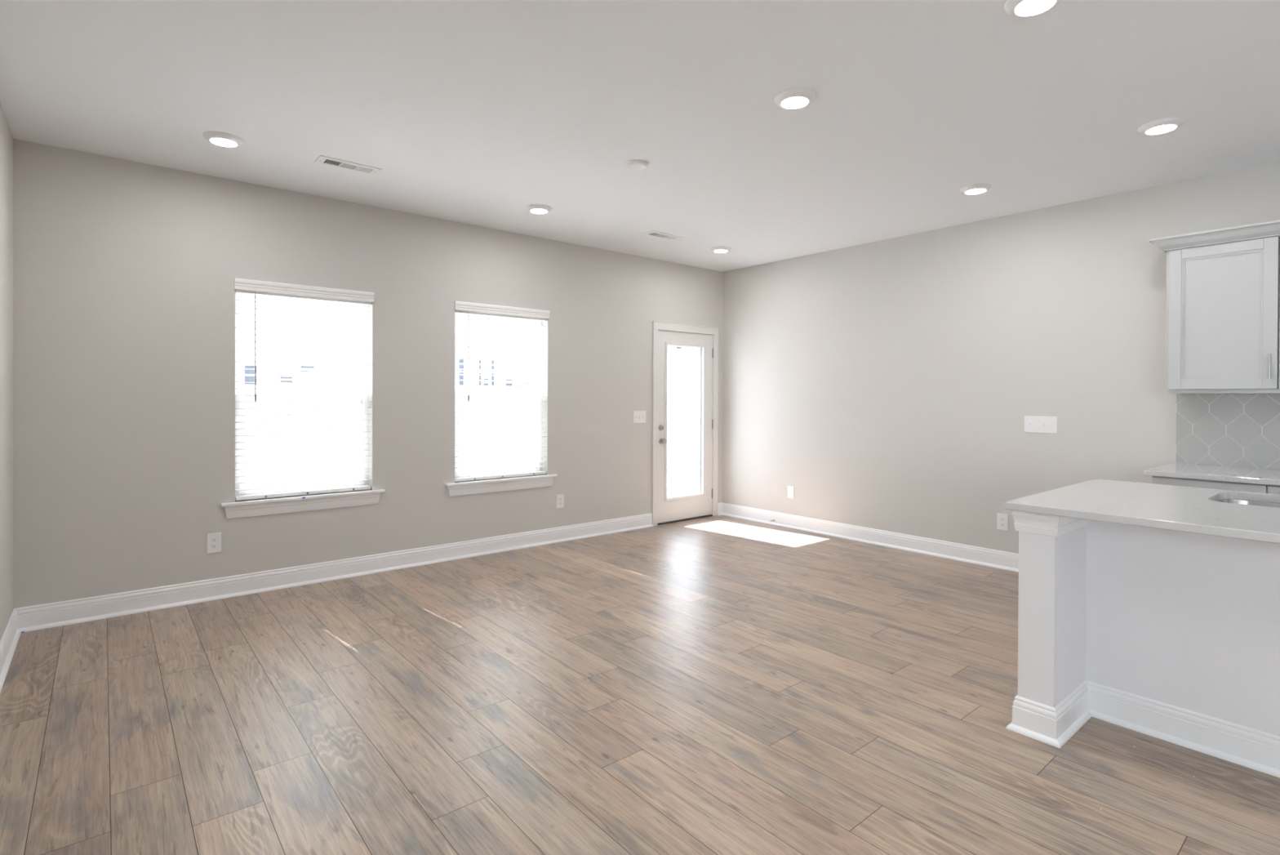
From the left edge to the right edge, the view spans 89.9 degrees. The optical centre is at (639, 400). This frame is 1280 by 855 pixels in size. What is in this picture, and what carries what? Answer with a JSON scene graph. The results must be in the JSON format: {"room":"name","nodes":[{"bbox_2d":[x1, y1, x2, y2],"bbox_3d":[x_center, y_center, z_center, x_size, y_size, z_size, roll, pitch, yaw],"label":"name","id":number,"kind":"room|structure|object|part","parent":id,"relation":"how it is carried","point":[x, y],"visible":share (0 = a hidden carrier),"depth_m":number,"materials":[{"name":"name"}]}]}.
{"room":"empty living room","nodes":[
{"label":"empty living room","id":0,"kind":"room"},
{"bbox_2d":[0,102,13,640],"bbox_3d":[-0.440,-0.049,-0.193,0.160,2.740,9.660,0,0,-40],"label":"wall","id":1,"kind":"structure","parent":0,"point":[6,335],"depth_m":3.31,"materials":[{"name":"grey paint"}]},
{"bbox_2d":[0,608,21,692],"bbox_3d":[-1.676,1.241,1.431,0.033,0.134,5.600,0,0,-40],"label":"baseboard","id":2,"kind":"structure","parent":1,"relation":"attached to","point":[10,638],"depth_m":3.22,"materials":[{"name":"white paint"}]},
{"bbox_2d":[13,138,723,608],"bbox_3d":[-1.324,-0.083,5.471,6.075,2.740,0.160,0,0,-40],"label":"wall","id":3,"kind":"structure","parent":0,"point":[125,272],"depth_m":4.23,"materials":[{"name":"grey paint"}]},
{"bbox_2d":[206,532,221,553],"bbox_3d":[-2.765,0.924,4.164,0.079,0.126,0.008,0,0,-40],"label":"wall outlet","id":4,"kind":"object","parent":3,"relation":"attached to","point":[213,540],"visible":1,"depth_m":4.16,"materials":[{"name":"white plastic"}]},
{"bbox_2d":[210,537,217,542],"bbox_3d":[-2.763,0.904,4.162,0.034,0.028,0.002,0,0,-40],"label":"receptacle","id":5,"kind":"object","parent":4,"relation":"attached to","point":[212,539],"depth_m":4.16,"materials":[{"name":"grey plastic"}]},
{"bbox_2d":[211,543,217,548],"bbox_3d":[-2.763,0.944,4.162,0.034,0.028,0.002,0,0,-40],"label":"receptacle","id":6,"kind":"object","parent":4,"relation":"attached to","point":[213,545],"depth_m":4.16,"materials":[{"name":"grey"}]},
{"bbox_2d":[220,293,385,519],"bbox_3d":[-2.373,0.001,4.562,1.043,1.550,0.192,0,0,-40],"label":"window","id":7,"kind":"structure","parent":3,"relation":"in","point":[266,506],"depth_m":4.53,"materials":[{"name":"white plastic"}]},
{"bbox_3d":[-2.423,-0.383,4.619,0.806,0.712,0.025,0,0,-40],"label":"sash","id":8,"kind":"part","parent":7,"relation":"part of","materials":[{"name":"white plastic"}]},
{"bbox_3d":[-2.407,0.280,4.601,0.806,0.695,0.025,0,0,-40],"label":"sash","id":9,"kind":"part","parent":7,"relation":"part of","materials":[{"name":"white plastic"}]},
{"bbox_3d":[-2.354,0.679,4.540,1.043,0.022,0.125,0,0,-40],"label":"sill","id":10,"kind":"part","parent":7,"relation":"part of","materials":[{"name":"white paint"}]},
{"bbox_2d":[234,277,374,500],"bbox_3d":[-2.352,-0.070,4.535,0.888,1.472,0.090,0,0,-40],"label":"window blind","id":11,"kind":"object","parent":7,"relation":"attached to","point":[248,286],"visible":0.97,"depth_m":4.49,"materials":[{"name":"white plastic"}]},
{"bbox_3d":[-2.550,-0.042,4.388,0.001,1.360,0.053,0,0,-40],"label":"ladder cord","id":12,"kind":"part","parent":11,"relation":"part of","materials":[{"name":"white fabric"}]},
{"bbox_3d":[-2.364,0.652,4.550,0.864,0.028,0.050,0,0,-40],"label":"rail","id":13,"kind":"part","parent":11,"relation":"part of","materials":[{"name":"white plastic"}]},
{"bbox_3d":[-2.360,-0.743,4.543,0.864,0.053,0.058,0,0,-40],"label":"head rail","id":14,"kind":"part","parent":11,"relation":"part of","materials":[{"name":"white plastic"}]},
{"bbox_3d":[-2.116,-0.042,4.752,0.001,1.360,0.053,0,0,-40],"label":"ladder cord","id":15,"kind":"part","parent":11,"relation":"part of","materials":[{"name":"white fabric"}]},
{"bbox_3d":[-2.057,-0.372,4.744,0.010,0.720,0.002,0,0,-40],"label":"lift cord","id":16,"kind":"part","parent":11,"relation":"part of","materials":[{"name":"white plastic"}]},
{"bbox_2d":[14,512,653,631],"bbox_3d":[-1.674,1.221,5.066,4.697,0.134,0.033,0,0,-40],"label":"baseboard","id":17,"kind":"structure","parent":3,"relation":"attached to","point":[40,616],"depth_m":4.43,"materials":[{"name":"white paint"}]},
{"bbox_2d":[445,313,557,496],"bbox_3d":[-1.204,0.000,5.541,1.043,1.550,0.192,0,0,-40],"label":"window","id":18,"kind":"structure","parent":3,"relation":"in","point":[474,486],"depth_m":5.60,"materials":[{"name":"white plastic"}]},
{"bbox_3d":[-1.254,-0.384,5.598,0.806,0.712,0.025,0,0,-40],"label":"sash","id":19,"kind":"part","parent":18,"relation":"part of","materials":[{"name":"white plastic"}]},
{"bbox_3d":[-1.238,0.279,5.580,0.806,0.695,0.025,0,0,-40],"label":"sash","id":20,"kind":"part","parent":18,"relation":"part of","materials":[{"name":"white plastic"}]},
{"bbox_3d":[-1.244,-0.054,5.587,0.876,1.442,0.065,0,0,-40],"label":"frame","id":21,"kind":"part","parent":18,"relation":"part of","materials":[{"name":"white plastic"}]},
{"bbox_3d":[-1.184,0.678,5.519,1.043,0.022,0.125,0,0,-40],"label":"sill","id":22,"kind":"part","parent":18,"relation":"part of","materials":[{"name":"white paint"}]},
{"bbox_2d":[454,301,549,481],"bbox_3d":[-1.183,-0.071,5.513,0.888,1.472,0.090,0,0,-40],"label":"window blind","id":23,"kind":"object","parent":18,"relation":"attached to","point":[460,307],"visible":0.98,"depth_m":5.48,"materials":[{"name":"white plastic"}]},
{"bbox_3d":[-1.381,-0.043,5.367,0.001,1.360,0.053,0,0,-40],"label":"ladder cord","id":24,"kind":"part","parent":23,"relation":"part of","materials":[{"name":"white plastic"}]},
{"bbox_3d":[-1.195,0.651,5.529,0.864,0.028,0.050,0,0,-40],"label":"rail","id":25,"kind":"part","parent":23,"relation":"part of","materials":[{"name":"white plastic"}]},
{"bbox_3d":[-1.190,-0.744,5.522,0.864,0.053,0.058,0,0,-40],"label":"head rail","id":26,"kind":"part","parent":23,"relation":"part of","materials":[{"name":"white plastic"}]},
{"bbox_3d":[-0.947,-0.043,5.730,0.001,1.360,0.053,0,0,-40],"label":"ladder cord","id":27,"kind":"part","parent":23,"relation":"part of","materials":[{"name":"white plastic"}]},
{"bbox_3d":[-0.887,-0.373,5.723,0.010,0.720,0.002,0,0,-40],"label":"lift cord","id":28,"kind":"part","parent":23,"relation":"part of","materials":[{"name":"white fabric"}]},
{"bbox_2d":[556,493,564,508],"bbox_3d":[-0.730,0.921,5.867,0.079,0.126,0.008,0,0,-40],"label":"wall outlet","id":29,"kind":"object","parent":3,"relation":"attached to","point":[560,498],"visible":1,"depth_m":5.87,"materials":[{"name":"white plastic"}]},
{"bbox_2d":[633,410,645,422],"bbox_3d":[-0.002,0.165,6.465,0.164,0.124,0.014,0,0,-40],"label":"light switch","id":30,"kind":"object","parent":3,"relation":"attached to","point":[639,416],"visible":1,"depth_m":6.46,"materials":[{"name":"white plastic"}]},
{"bbox_2d":[651,320,718,525],"bbox_3d":[0.458,0.236,6.934,0.966,2.100,0.247,0,0,-40],"label":"door","id":31,"kind":"structure","parent":3,"relation":"in","point":[664,509],"depth_m":6.90,"materials":[{"name":"white paint"}]},
{"bbox_3d":[0.242,0.419,6.638,0.062,0.062,0.068,0,0,-40],"label":"knob","id":32,"kind":"part","parent":31,"relation":"part of","materials":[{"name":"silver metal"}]},
{"bbox_3d":[0.474,0.218,6.903,0.600,1.669,0.062,0,0,-40],"label":"glazing frame","id":33,"kind":"part","parent":31,"relation":"part of","materials":[{"name":"white paint"}]},
{"bbox_2d":[0,515,1279,854],"bbox_3d":[1.771,1.379,1.775,5.795,0.120,9.540,0,0,-40],"label":"floor","id":34,"kind":"structure","parent":0,"point":[717,684],"depth_m":2.60,"materials":[{"name":"brown wood"}]},
{"bbox_2d":[1005,510,1279,777],"bbox_3d":[2.771,0.880,1.861,1.091,0.884,2.756,0,0,-40],"label":"kitchen island","id":35,"kind":"object","parent":34,"relation":"on","point":[1172,636],"visible":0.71,"depth_m":2.50,"materials":[{"name":"white paint"}]},
{"bbox_2d":[1004,478,1279,543],"bbox_3d":[2.776,0.423,1.840,1.150,0.030,2.783,0,0,-40],"label":"island countertop","id":36,"kind":"structure","parent":35,"relation":"on","point":[1193,509],"depth_m":2.43,"materials":[{"name":"stone"}]},
{"bbox_2d":[1217,498,1279,507],"bbox_3d":[2.680,0.545,2.421,0.464,0.219,0.819,0,0,-40],"label":"sink","id":37,"kind":"object","parent":36,"relation":"in","point":[1228,500],"visible":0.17,"depth_m":2.78,"materials":[{"name":"silver metal"}]},
{"bbox_3d":[2.750,1.255,1.847,1.041,0.134,2.756,0,0,-40],"label":"baseboard","id":38,"kind":"part","parent":35,"relation":"part of","materials":[{"name":"white paint"}]},
{"bbox_2d":[1151,475,1279,493],"bbox_3d":[4.101,0.885,2.935,0.629,0.872,2.695,0,0,-40],"label":"base cabinet","id":39,"kind":"object","parent":34,"relation":"on","point":[1254,487],"visible":0.05,"depth_m":3.54,"materials":[{"name":"grey paint"}]},
{"bbox_2d":[1143,462,1279,485],"bbox_3d":[4.095,0.432,2.946,0.684,0.030,2.725,0,0,-40],"label":"countertop","id":40,"kind":"structure","parent":39,"relation":"on","point":[1215,473],"depth_m":3.67,"materials":[{"name":"stone"}]},
{"bbox_3d":[3.478,0.534,3.205,0.021,0.166,0.493,0,0,-40],"label":"drawer","id":41,"kind":"part","parent":39,"relation":"part of","materials":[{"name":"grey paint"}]},
{"bbox_2d":[0,0,1279,271],"bbox_3d":[1.782,-1.496,1.759,6.075,0.150,9.820,0,0,-40],"label":"ceiling","id":42,"kind":"structure","parent":0,"point":[479,113],"depth_m":3.07,"materials":[{"name":"white paint"}]},
{"bbox_2d":[202,131,244,147],"bbox_3d":[-2.297,-1.434,3.539,0.192,0.024,0.192,0,0,-40],"label":"recessed light","id":43,"kind":"object","parent":42,"relation":"in","point":[218,138],"visible":1,"depth_m":3.50,"materials":[{"name":"white plastic"}]},
{"bbox_2d":[314,155,382,175],"bbox_3d":[-1.795,-1.442,3.948,0.355,0.008,0.148,0,0,-40],"label":"ceiling vent","id":44,"kind":"object","parent":42,"relation":"in","point":[323,160],"visible":1,"depth_m":3.94,"materials":[{"name":"white plastic"}]},
{"bbox_2d":[526,204,551,213],"bbox_3d":[-0.760,-1.435,4.828,0.192,0.024,0.192,0,0,-40],"label":"recessed light","id":45,"kind":"object","parent":42,"relation":"in","point":[535,208],"visible":1,"depth_m":4.78,"materials":[{"name":"white plastic"}]},
{"bbox_2d":[624,160,647,170],"bbox_3d":[-0.024,-1.427,3.906,0.140,0.026,0.140,0,0,-40],"label":"smoke detector","id":46,"kind":"object","parent":42,"relation":"attached to","point":[633,165],"visible":1,"depth_m":3.87,"materials":[{"name":"white plastic"}]},
{"bbox_2d":[641,230,682,240],"bbox_3d":[0.196,-1.444,5.629,0.355,0.008,0.148,0,0,-40],"label":"ceiling vent","id":47,"kind":"object","parent":42,"relation":"in","point":[652,233],"visible":1,"depth_m":5.61,"materials":[{"name":"white plastic"}]},
{"bbox_2d":[711,246,731,253],"bbox_3d":[0.773,-1.437,6.125,0.192,0.024,0.192,0,0,-40],"label":"recessed light","id":48,"kind":"object","parent":42,"relation":"in","point":[717,249],"visible":1,"depth_m":6.08,"materials":[{"name":"white plastic"}]},
{"bbox_2d":[773,88,815,109],"bbox_3d":[0.733,-1.420,3.036,0.192,0.024,0.192,0,0,-40],"label":"recessed light","id":49,"kind":"object","parent":42,"relation":"in","point":[796,98],"visible":1,"depth_m":3.00,"materials":[{"name":"white plastic"}]},
{"bbox_2d":[960,183,991,195],"bbox_3d":[2.265,-1.421,4.329,0.192,0.024,0.192,0,0,-40],"label":"recessed light","id":50,"kind":"object","parent":42,"relation":"in","point":[975,188],"visible":1,"depth_m":4.29,"materials":[{"name":"white plastic"}]},
{"bbox_2d":[1004,0,1062,17],"bbox_3d":[1.403,-1.413,2.278,0.192,0.024,0.192,0,0,-40],"label":"recessed light","id":51,"kind":"object","parent":42,"relation":"in","point":[1017,8],"visible":1,"depth_m":2.29,"materials":[{"name":"white plastic"}]},
{"bbox_2d":[1137,116,1185,135],"bbox_3d":[2.699,-1.414,3.323,0.192,0.024,0.192,0,0,-40],"label":"recessed light","id":52,"kind":"object","parent":42,"relation":"in","point":[1162,126],"visible":1,"depth_m":3.29,"materials":[{"name":"white plastic"}]},
{"bbox_2d":[722,161,1279,553],"bbox_3d":[4.096,-0.053,3.604,0.160,2.740,9.660,0,0,-40],"label":"wall","id":53,"kind":"structure","parent":0,"point":[892,384],"depth_m":5.22,"materials":[{"name":"grey paint"}]},
{"bbox_2d":[787,485,794,498],"bbox_3d":[1.535,0.933,6.534,0.008,0.126,0.079,0,0,-40],"label":"cable plate","id":54,"kind":"object","parent":53,"relation":"attached to","point":[790,488],"visible":1,"depth_m":6.53,"materials":[{"name":"white plastic"}]},
{"bbox_2d":[717,502,1018,572],"bbox_3d":[2.179,1.232,5.703,0.091,0.134,4.002,0,0,-40],"label":"baseboard","id":55,"kind":"structure","parent":53,"relation":"attached to","point":[1005,560],"depth_m":5.75,"materials":[{"name":"white paint"}]},
{"bbox_2d":[996,512,1008,530],"bbox_3d":[2.823,0.944,4.995,0.008,0.126,0.079,0,0,-40],"label":"wall outlet","id":56,"kind":"object","parent":53,"relation":"attached to","point":[1002,518],"visible":1,"depth_m":4.99,"materials":[{"name":"white plastic"}]},
{"bbox_2d":[1024,415,1057,433],"bbox_3d":[2.992,0.179,4.787,0.014,0.124,0.213,0,0,-40],"label":"light switch","id":57,"kind":"object","parent":53,"relation":"attached to","point":[1032,424],"visible":1,"depth_m":4.78,"materials":[{"name":"white plastic"}]},
{"bbox_2d":[1148,219,1279,393],"bbox_3d":[3.655,-0.520,3.692,0.399,0.956,1.087,0,0,-40],"label":"upper cabinet","id":58,"kind":"object","parent":53,"relation":"attached to","point":[1223,330],"visible":1,"depth_m":3.77,"materials":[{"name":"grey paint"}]},
{"bbox_3d":[3.656,-0.960,3.689,0.399,0.075,1.087,0,0,-40],"label":"crown moulding","id":59,"kind":"part","parent":58,"relation":"part of","materials":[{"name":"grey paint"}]},
{"bbox_3d":[3.539,-0.192,3.603,0.035,0.140,0.010,0,0,-40],"label":"bar handle","id":60,"kind":"part","parent":58,"relation":"part of","materials":[{"name":"silver metal"}]},
{"bbox_3d":[3.743,-0.492,3.402,0.020,0.854,0.497,0,0,-40],"label":"cabinet door","id":61,"kind":"part","parent":58,"relation":"part of","materials":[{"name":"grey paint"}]},
{"bbox_2d":[1176,393,1279,469],"bbox_3d":[4.366,0.190,3.152,0.006,0.452,2.697,0,0,-40],"label":"tile backsplash","id":62,"kind":"structure","parent":53,"relation":"attached to","point":[1221,429],"depth_m":3.99,"materials":[{"name":"white tile"}]},
{"label":"outside","id":63,"kind":"structure","parent":0,"visible":0},
{"bbox_2d":[244,404,699,491],"bbox_3d":[-24.746,1.322,37.938,180.000,0.300,200.000,0,0,-40],"label":"ground","id":64,"kind":"structure","parent":63,"point":[683,420],"depth_m":16.88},
{"bbox_2d":[244,313,357,433],"bbox_3d":[-16.204,-1.328,30.067,8.800,5.150,9.800,0,0,-40],"label":"house","id":65,"kind":"structure","parent":64,"relation":"on","point":[333,402],"depth_m":26.33,"materials":[{"name":"white"}]},
{"bbox_3d":[-15.298,-0.997,24.934,0.700,0.750,0.020,0,0,-40],"label":"pane","id":66,"kind":"part","parent":65,"relation":"part of","materials":[{"name":"grey"}]},
{"bbox_3d":[-14.244,-0.847,25.817,0.450,0.350,0.020,0,0,-40],"label":"pane","id":67,"kind":"part","parent":65,"relation":"part of","materials":[{"name":"grey"}]},
{"bbox_3d":[-13.648,-1.298,26.312,0.500,0.250,0.020,0,0,-40],"label":"pane","id":68,"kind":"part","parent":65,"relation":"part of","materials":[{"name":"grey"}]},
{"bbox_2d":[456,328,533,426],"bbox_3d":[-8.153,-1.335,36.807,10.800,5.150,9.800,0,0,-40],"label":"house","id":69,"kind":"structure","parent":64,"relation":"on","point":[527,385],"depth_m":31.96,"materials":[{"name":"white"}]},
{"bbox_3d":[-8.529,-1.377,30.596,0.250,1.400,0.020,0,0,-40],"label":"pane","id":70,"kind":"part","parent":69,"relation":"part of","materials":[{"name":"grey"}]},
{"bbox_3d":[-7.797,-1.378,31.209,0.120,1.400,0.020,0,0,-40],"label":"pane","id":71,"kind":"part","parent":69,"relation":"part of","materials":[{"name":"grey"}]},
{"bbox_3d":[-7.553,-0.878,31.418,0.300,0.400,0.020,0,0,-40],"label":"pane","id":72,"kind":"part","parent":69,"relation":"part of","materials":[{"name":"grey"}]},
{"bbox_3d":[-7.283,-1.378,31.639,0.160,1.400,0.020,0,0,-40],"label":"pane","id":73,"kind":"part","parent":69,"relation":"part of","materials":[{"name":"grey"}]},
{"bbox_3d":[-6.595,-0.904,32.220,0.400,0.350,0.020,0,0,-40],"label":"pane","id":74,"kind":"part","parent":69,"relation":"part of","materials":[{"name":"grey"}]},
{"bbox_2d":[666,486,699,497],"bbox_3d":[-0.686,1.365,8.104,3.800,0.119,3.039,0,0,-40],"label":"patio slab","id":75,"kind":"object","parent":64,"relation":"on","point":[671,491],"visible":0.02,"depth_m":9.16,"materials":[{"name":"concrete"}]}
]}

